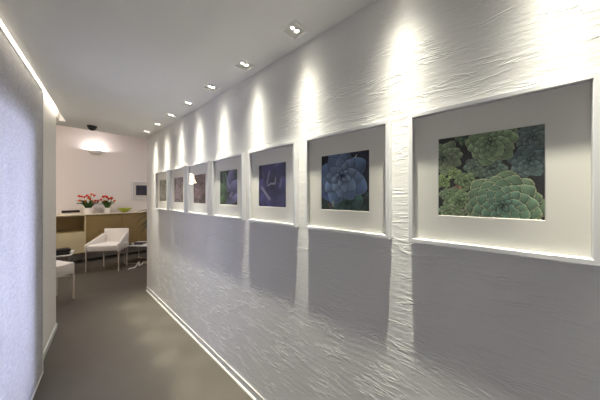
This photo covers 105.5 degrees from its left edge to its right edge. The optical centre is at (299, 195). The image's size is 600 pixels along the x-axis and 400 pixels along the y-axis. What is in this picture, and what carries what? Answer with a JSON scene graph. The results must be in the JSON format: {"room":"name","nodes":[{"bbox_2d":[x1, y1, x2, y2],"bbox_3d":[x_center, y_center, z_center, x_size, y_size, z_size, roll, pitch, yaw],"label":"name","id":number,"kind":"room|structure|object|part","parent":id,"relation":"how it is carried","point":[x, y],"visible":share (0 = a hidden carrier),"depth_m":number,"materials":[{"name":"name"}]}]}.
{"room":"gallery hallway","nodes":[
{"label":"gallery hallway","id":0,"kind":"room"},
{"bbox_2d":[0,20,58,350],"bbox_3d":[-0.817,0.190,0.043,0.205,2.620,6.830,0,0,-39],"label":"wall","id":1,"kind":"structure","parent":0,"point":[50,111],"depth_m":2.29,"materials":[{"name":"white paint"}]},
{"bbox_2d":[0,26,43,399],"bbox_3d":[-0.476,0.295,-0.173,0.052,2.378,5.364,0,0,-39],"label":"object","id":2,"kind":"structure","parent":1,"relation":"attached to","point":[21,95],"depth_m":1.45,"materials":[{"name":"white"}]},
{"bbox_3d":[-0.460,-0.878,-0.160,0.010,0.005,5.363,0,0,-39],"label":"head rail","id":3,"kind":"part","parent":2,"relation":"part of","materials":[{"name":"white metal"}]},
{"bbox_2d":[43,323,57,360],"bbox_3d":[-2.519,1.472,2.291,0.012,0.055,0.785,0,0,-39],"label":"baseboard","id":4,"kind":"structure","parent":1,"relation":"attached to","point":[56,324],"depth_m":2.30,"materials":[{"name":"white paint"}]},
{"bbox_2d":[56,125,146,259],"bbox_3d":[-5.010,-0.100,5.667,0.150,3.200,7.700,0,0,43],"label":"wall","id":5,"kind":"structure","parent":0,"point":[122,161],"depth_m":5.61,"materials":[{"name":"paint"}]},
{"bbox_2d":[56,215,85,253],"bbox_3d":[-5.187,0.848,5.032,0.448,0.835,0.643,0,0,43],"label":"sideboard","id":6,"kind":"object","parent":5,"relation":"attached to","point":[70,230],"visible":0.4,"depth_m":5.08,"materials":[{"name":"beige paint"}]},
{"bbox_3d":[-5.029,1.032,4.886,0.019,0.465,0.643,0,0,43],"label":"drawer","id":7,"kind":"part","parent":6,"relation":"part of","materials":[{"name":"beige paint"}]},
{"bbox_3d":[-5.029,0.614,4.886,0.019,0.368,0.643,0,0,43],"label":"niche frame","id":8,"kind":"part","parent":6,"relation":"part of","materials":[{"name":"beige paint"}]},
{"bbox_2d":[56,211,145,216],"bbox_3d":[-4.524,0.419,5.736,0.469,0.022,2.620,0,0,43],"label":"countertop","id":9,"kind":"structure","parent":6,"relation":"on","point":[101,213],"depth_m":5.35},
{"bbox_2d":[59,212,78,214],"bbox_3d":[-5.087,0.386,5.030,0.220,0.045,0.300,0,0,43],"label":"book","id":10,"kind":"object","parent":9,"relation":"on","point":[75,213],"visible":0.88,"depth_m":4.97,"materials":[{"name":"white paper"}]},
{"bbox_2d":[61,210,79,212],"bbox_3d":[-5.062,0.341,5.028,0.200,0.045,0.280,0,0,40],"label":"book","id":11,"kind":"object","parent":10,"relation":"on","point":[62,211],"visible":1,"depth_m":4.99,"materials":[{"name":"black paper"}]},
{"bbox_2d":[82,208,92,213],"bbox_3d":[-4.891,0.341,5.258,0.184,0.135,0.184,0,0,43],"label":"pot","id":12,"kind":"object","parent":9,"relation":"on","point":[85,210],"depth_m":5.19,"materials":[{"name":"white ceramic"}]},
{"bbox_2d":[77,193,99,213],"bbox_3d":[-4.886,0.170,5.250,0.378,0.477,0.405,0,0,-2],"label":"tulips","id":13,"kind":"object","parent":9,"relation":"on","point":[88,209],"visible":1,"depth_m":5.21,"materials":[{"name":"red plant"}]},
{"bbox_2d":[104,208,110,212],"bbox_3d":[-4.657,0.345,5.511,0.132,0.125,0.132,0,0,43],"label":"pot","id":14,"kind":"object","parent":9,"relation":"on","point":[106,210],"depth_m":5.47,"materials":[{"name":"white ceramic"}]},
{"bbox_2d":[100,195,115,212],"bbox_3d":[-4.654,0.193,5.523,0.317,0.430,0.305,0,0,43],"label":"tulips","id":15,"kind":"object","parent":9,"relation":"on","point":[107,209],"visible":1,"depth_m":5.47,"materials":[{"name":"red plant"}]},
{"bbox_2d":[117,208,131,211],"bbox_3d":[-4.434,0.355,5.768,0.330,0.106,0.330,0,0,43],"label":"bowl","id":16,"kind":"object","parent":9,"relation":"on","point":[120,209],"visible":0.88,"depth_m":5.68,"materials":[{"name":"green ceramic"}]},
{"bbox_2d":[88,150,102,153],"bbox_3d":[-4.949,-1.064,5.523,0.135,0.082,0.270,0,0,43],"label":"uplight","id":17,"kind":"object","parent":5,"relation":"attached to","point":[89,151],"visible":1,"depth_m":5.50,"materials":[{"name":"white metal"}]},
{"bbox_2d":[57,248,146,261],"bbox_3d":[-4.950,1.470,5.612,0.011,0.060,7.500,0,0,43],"label":"baseboard","id":18,"kind":"structure","parent":5,"relation":"attached to","point":[141,249],"depth_m":5.64,"materials":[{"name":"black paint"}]},
{"bbox_2d":[86,214,121,243],"bbox_3d":[-4.749,0.848,5.506,0.448,0.835,0.643,0,0,43],"label":"sideboard","id":19,"kind":"object","parent":5,"relation":"attached to","point":[95,224],"visible":0.4,"depth_m":5.29,"materials":[{"name":"beige paint"}]},
{"bbox_3d":[-4.591,1.062,5.361,0.019,0.406,0.643,0,0,43],"label":"drawer","id":20,"kind":"part","parent":19,"relation":"part of","materials":[{"name":"paint"}]},
{"bbox_3d":[-4.591,0.642,5.361,0.019,0.425,0.643,0,0,43],"label":"door","id":21,"kind":"part","parent":19,"relation":"part of","materials":[{"name":"paint"}]},
{"bbox_2d":[122,212,146,243],"bbox_3d":[-4.311,0.848,5.981,0.448,0.835,0.643,0,0,43],"label":"sideboard","id":22,"kind":"object","parent":5,"relation":"attached to","point":[129,220],"visible":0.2,"depth_m":5.79,"materials":[{"name":"beige paint"}]},
{"bbox_3d":[-4.153,0.642,5.835,0.019,0.425,0.643,0,0,43],"label":"door","id":23,"kind":"part","parent":22,"relation":"part of","materials":[{"name":"paint"}]},
{"bbox_3d":[-4.153,1.062,5.835,0.019,0.406,0.643,0,0,43],"label":"drawer","id":24,"kind":"part","parent":22,"relation":"part of","materials":[{"name":"paint"}]},
{"bbox_2d":[132,181,146,198],"bbox_3d":[-4.320,-0.155,6.282,0.030,0.490,0.520,0,0,43],"label":"picture frame","id":25,"kind":"object","parent":5,"relation":"attached to","point":[139,188],"visible":0.6,"depth_m":6.22,"materials":[{"name":"white paint"}]},
{"bbox_2d":[136,185,146,194],"bbox_3d":[-4.321,-0.155,6.284,0.002,0.270,0.330,0,0,43],"label":"print","id":26,"kind":"object","parent":25,"relation":"attached to","point":[140,189],"depth_m":6.25},
{"bbox_2d":[33,250,252,399],"bbox_3d":[-1.585,1.560,1.895,10.500,0.120,8.600,0,0,43],"label":"floor","id":27,"kind":"structure","parent":0,"point":[114,340],"depth_m":2.23,"materials":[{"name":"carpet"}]},
{"bbox_2d":[56,260,74,298],"bbox_3d":[-3.541,1.235,3.201,0.400,0.530,0.400,0,0,16],"label":"armchair","id":28,"kind":"object","parent":27,"relation":"on","point":[63,268],"visible":0.38,"depth_m":3.29,"materials":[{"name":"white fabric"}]},
{"bbox_3d":[-3.669,1.315,3.434,0.022,0.370,0.022,0,0,16],"label":"leg","id":29,"kind":"part","parent":28,"relation":"part of","materials":[{"name":"beige"}]},
{"bbox_3d":[-3.541,1.050,3.201,0.400,0.160,0.400,0,0,16],"label":"seat","id":30,"kind":"part","parent":28,"relation":"part of","materials":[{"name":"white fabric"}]},
{"bbox_3d":[-3.308,1.315,3.329,0.022,0.370,0.022,0,0,16],"label":"leg","id":31,"kind":"part","parent":28,"relation":"part of","materials":[{"name":"beige"}]},
{"bbox_2d":[56,250,74,277],"bbox_3d":[-4.663,1.296,4.266,0.600,0.401,0.500,0,0,-39],"label":"side table","id":32,"kind":"object","parent":27,"relation":"on","point":[72,251],"visible":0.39,"depth_m":4.26,"materials":[{"name":"beige"}]},
{"bbox_2d":[56,251,70,255],"bbox_3d":[-4.532,1.070,4.260,0.340,0.050,0.250,0,0,-42],"label":"book","id":33,"kind":"object","parent":32,"relation":"on","point":[67,252],"visible":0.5,"depth_m":4.22,"materials":[{"name":"black paper"}]},
{"bbox_2d":[56,247,70,252],"bbox_3d":[-4.512,1.022,4.282,0.200,0.045,0.260,0,0,34],"label":"book","id":34,"kind":"object","parent":33,"relation":"on","point":[66,249],"visible":0.64,"depth_m":4.26,"materials":[{"name":"black paper"}]},
{"bbox_2d":[85,228,128,272],"bbox_3d":[-3.940,1.100,4.727,0.608,0.800,0.469,0,0,-8],"label":"armchair","id":35,"kind":"object","parent":27,"relation":"on","point":[112,239],"visible":1,"depth_m":4.75,"materials":[{"name":"white fabric"}]},
{"bbox_3d":[-4.197,1.300,4.471,0.018,0.400,0.018,0,0,-8],"label":"leg","id":36,"kind":"part","parent":35,"relation":"part of","materials":[{"name":"beige metal"}]},
{"bbox_3d":[-4.182,0.950,4.681,0.038,0.309,0.456,0,0,3],"label":"arm","id":37,"kind":"part","parent":35,"relation":"part of","materials":[{"name":"white fabric"}]},
{"bbox_3d":[-3.937,1.038,4.700,0.524,0.125,0.415,0,0,-8],"label":"seat","id":38,"kind":"part","parent":35,"relation":"part of","materials":[{"name":"white fabric"}]},
{"bbox_3d":[-3.968,0.902,4.921,0.480,0.405,0.078,0,0,-8],"label":"backrest","id":39,"kind":"part","parent":35,"relation":"part of","materials":[{"name":"white fabric"}]},
{"bbox_3d":[-3.695,0.950,4.750,0.038,0.309,0.456,0,0,-19],"label":"arm","id":40,"kind":"part","parent":35,"relation":"part of","materials":[{"name":"white fabric"}]},
{"bbox_3d":[-3.741,1.300,4.927,0.018,0.400,0.018,0,0,-8],"label":"leg","id":41,"kind":"part","parent":35,"relation":"part of","materials":[{"name":"beige metal"}]},
{"bbox_2d":[124,241,146,263],"bbox_3d":[-3.620,1.296,5.275,0.600,0.401,0.500,0,0,0],"label":"side table","id":42,"kind":"object","parent":27,"relation":"on","point":[143,245],"visible":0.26,"depth_m":5.04,"materials":[{"name":"white paint"}]},
{"bbox_3d":[-3.620,1.308,5.050,0.558,0.376,0.018,0,0,0],"label":"leg","id":43,"kind":"part","parent":42,"relation":"part of","materials":[{"name":"beige"}]},
{"bbox_2d":[129,242,146,244],"bbox_3d":[-3.700,1.086,5.225,0.300,0.018,0.220,0,0,-6],"label":"magazine","id":44,"kind":"object","parent":42,"relation":"on","point":[135,243],"visible":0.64,"depth_m":5.17,"materials":[{"name":"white paper"}]},
{"bbox_2d":[128,261,146,269],"bbox_3d":[-3.466,1.473,4.959,0.295,0.052,0.612,0,0,28],"label":"power cord","id":45,"kind":"object","parent":27,"relation":"on","point":[138,263],"visible":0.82,"depth_m":4.93,"materials":[{"name":"white plastic"}]},
{"bbox_2d":[135,209,146,231],"bbox_3d":[-2.702,0.878,4.484,0.832,1.244,0.943,0,0,43],"label":"potted palm","id":46,"kind":"object","parent":27,"relation":"on","point":[145,222],"visible":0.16,"depth_m":4.23,"materials":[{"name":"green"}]},
{"bbox_2d":[0,0,374,138],"bbox_3d":[-0.093,-1.305,1.130,6.870,0.790,7.500,0,0,43],"label":"ceiling","id":47,"kind":"structure","parent":0,"point":[118,67],"depth_m":1.38,"materials":[{"name":"paint"}]},
{"bbox_2d":[86,125,96,130],"bbox_3d":[-2.706,-0.880,2.966,0.104,0.060,0.104,0,0,43],"label":"dome camera","id":48,"kind":"object","parent":47,"relation":"attached to","point":[90,127],"visible":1,"depth_m":2.94,"materials":[{"name":"black plastic"}]},
{"bbox_2d":[151,123,162,126],"bbox_3d":[-1.818,-0.936,2.909,0.116,0.058,0.116,0,0,43],"label":"recessed light","id":49,"kind":"object","parent":47,"relation":"in","point":[154,124],"visible":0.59,"depth_m":2.93,"materials":[{"name":"white metal"}]},
{"bbox_2d":[164,113,177,117],"bbox_3d":[-1.460,-0.936,2.579,0.116,0.058,0.116,0,0,43],"label":"recessed light","id":50,"kind":"object","parent":47,"relation":"in","point":[166,114],"visible":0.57,"depth_m":2.60,"materials":[{"name":"white metal"}]},
{"bbox_2d":[180,100,195,106],"bbox_3d":[-1.102,-0.936,2.249,0.116,0.058,0.116,0,0,43],"label":"recessed light","id":51,"kind":"object","parent":47,"relation":"in","point":[186,103],"visible":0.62,"depth_m":2.27,"materials":[{"name":"white metal"}]},
{"bbox_2d":[202,83,220,92],"bbox_3d":[-0.744,-0.936,1.919,0.116,0.058,0.116,0,0,43],"label":"recessed light","id":52,"kind":"object","parent":47,"relation":"in","point":[210,87],"visible":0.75,"depth_m":1.93,"materials":[{"name":"white metal"}]},
{"bbox_2d":[233,59,255,71],"bbox_3d":[-0.386,-0.936,1.588,0.116,0.058,0.116,0,0,43],"label":"recessed light","id":53,"kind":"object","parent":47,"relation":"in","point":[242,64],"visible":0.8,"depth_m":1.60,"materials":[{"name":"white metal"}]},
{"bbox_2d":[280,20,309,41],"bbox_3d":[-0.028,-0.936,1.258,0.116,0.058,0.116,0,0,43],"label":"recessed light","id":54,"kind":"object","parent":47,"relation":"in","point":[294,30],"visible":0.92,"depth_m":1.27,"materials":[{"name":"white metal"}]},
{"bbox_2d":[147,0,599,399],"bbox_3d":[0.133,0.295,1.370,6.862,2.410,0.160,0,0,43],"label":"wall","id":55,"kind":"structure","parent":0,"point":[298,313],"depth_m":1.04,"materials":[{"name":"white paint"}]},
{"bbox_2d":[155,170,168,210],"bbox_3d":[-1.857,-0.072,3.075,0.487,0.520,0.034,0,0,43],"label":"picture frame","id":56,"kind":"object","parent":55,"relation":"attached to","point":[162,177],"visible":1,"depth_m":3.10,"materials":[{"name":"grey"}]},
{"bbox_2d":[160,180,165,201],"bbox_3d":[-1.851,-0.072,3.082,0.280,0.291,0.001,0,0,43],"label":"print","id":57,"kind":"object","parent":56,"relation":"attached to","point":[162,182],"depth_m":3.07},
{"bbox_2d":[169,166,186,212],"bbox_3d":[-1.443,-0.072,2.692,0.487,0.520,0.034,0,0,43],"label":"picture frame","id":58,"kind":"object","parent":55,"relation":"attached to","point":[177,176],"visible":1,"depth_m":2.70,"materials":[{"name":"grey"}]},
{"bbox_2d":[174,177,182,201],"bbox_3d":[-1.437,-0.072,2.699,0.280,0.291,0.001,0,0,43],"label":"print","id":59,"kind":"object","parent":58,"relation":"attached to","point":[178,182],"depth_m":2.70},
{"bbox_2d":[187,161,210,215],"bbox_3d":[-1.028,-0.072,2.309,0.487,0.520,0.034,0,0,43],"label":"picture frame","id":60,"kind":"object","parent":55,"relation":"attached to","point":[198,174],"visible":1,"depth_m":2.31,"materials":[{"name":"grey"}]},
{"bbox_2d":[194,174,204,202],"bbox_3d":[-1.022,-0.072,2.316,0.280,0.291,0.001,0,0,43],"label":"print","id":61,"kind":"object","parent":60,"relation":"attached to","point":[199,180],"depth_m":2.31},
{"bbox_2d":[146,286,264,399],"bbox_3d":[0.073,1.469,1.304,6.862,0.062,0.017,0,0,43],"label":"baseboard","id":62,"kind":"structure","parent":55,"relation":"attached to","point":[227,368],"depth_m":2.11,"materials":[{"name":"white paint"}]},
{"bbox_2d":[212,153,245,219],"bbox_3d":[-0.613,-0.072,1.927,0.487,0.520,0.034,0,0,43],"label":"picture frame","id":63,"kind":"object","parent":55,"relation":"attached to","point":[228,172],"visible":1,"depth_m":1.91,"materials":[{"name":"grey"}]},
{"bbox_2d":[220,169,236,204],"bbox_3d":[-0.607,-0.072,1.933,0.280,0.291,0.001,0,0,43],"label":"print","id":64,"kind":"object","parent":63,"relation":"attached to","point":[228,179],"depth_m":1.93},
{"bbox_2d":[248,141,298,226],"bbox_3d":[-0.198,-0.072,1.544,0.487,0.520,0.034,0,0,43],"label":"picture frame","id":65,"kind":"object","parent":55,"relation":"attached to","point":[273,171],"visible":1,"depth_m":1.53,"materials":[{"name":"grey"}]},
{"bbox_2d":[259,162,285,206],"bbox_3d":[-0.192,-0.072,1.550,0.280,0.291,0.001,0,0,43],"label":"print","id":66,"kind":"object","parent":65,"relation":"attached to","point":[272,177],"depth_m":1.54},
{"bbox_2d":[305,119,391,238],"bbox_3d":[0.217,-0.072,1.161,0.487,0.520,0.034,0,0,43],"label":"picture frame","id":67,"kind":"object","parent":55,"relation":"attached to","point":[348,172],"visible":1,"depth_m":1.13,"materials":[{"name":"grey wood"}]},
{"bbox_2d":[322,150,368,210],"bbox_3d":[0.223,-0.072,1.167,0.280,0.291,0.001,0,0,43],"label":"print","id":68,"kind":"object","parent":67,"relation":"attached to","point":[345,176],"depth_m":1.16},
{"bbox_2d":[408,71,599,266],"bbox_3d":[0.632,-0.072,0.778,0.487,0.520,0.034,0,0,43],"label":"picture frame","id":69,"kind":"object","parent":55,"relation":"attached to","point":[519,174],"visible":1,"depth_m":0.74,"materials":[{"name":"white paint"}]},
{"bbox_2d":[439,124,544,219],"bbox_3d":[0.638,-0.072,0.785,0.280,0.291,0.001,0,0,43],"label":"print","id":70,"kind":"object","parent":69,"relation":"attached to","point":[495,174],"depth_m":0.77}
]}

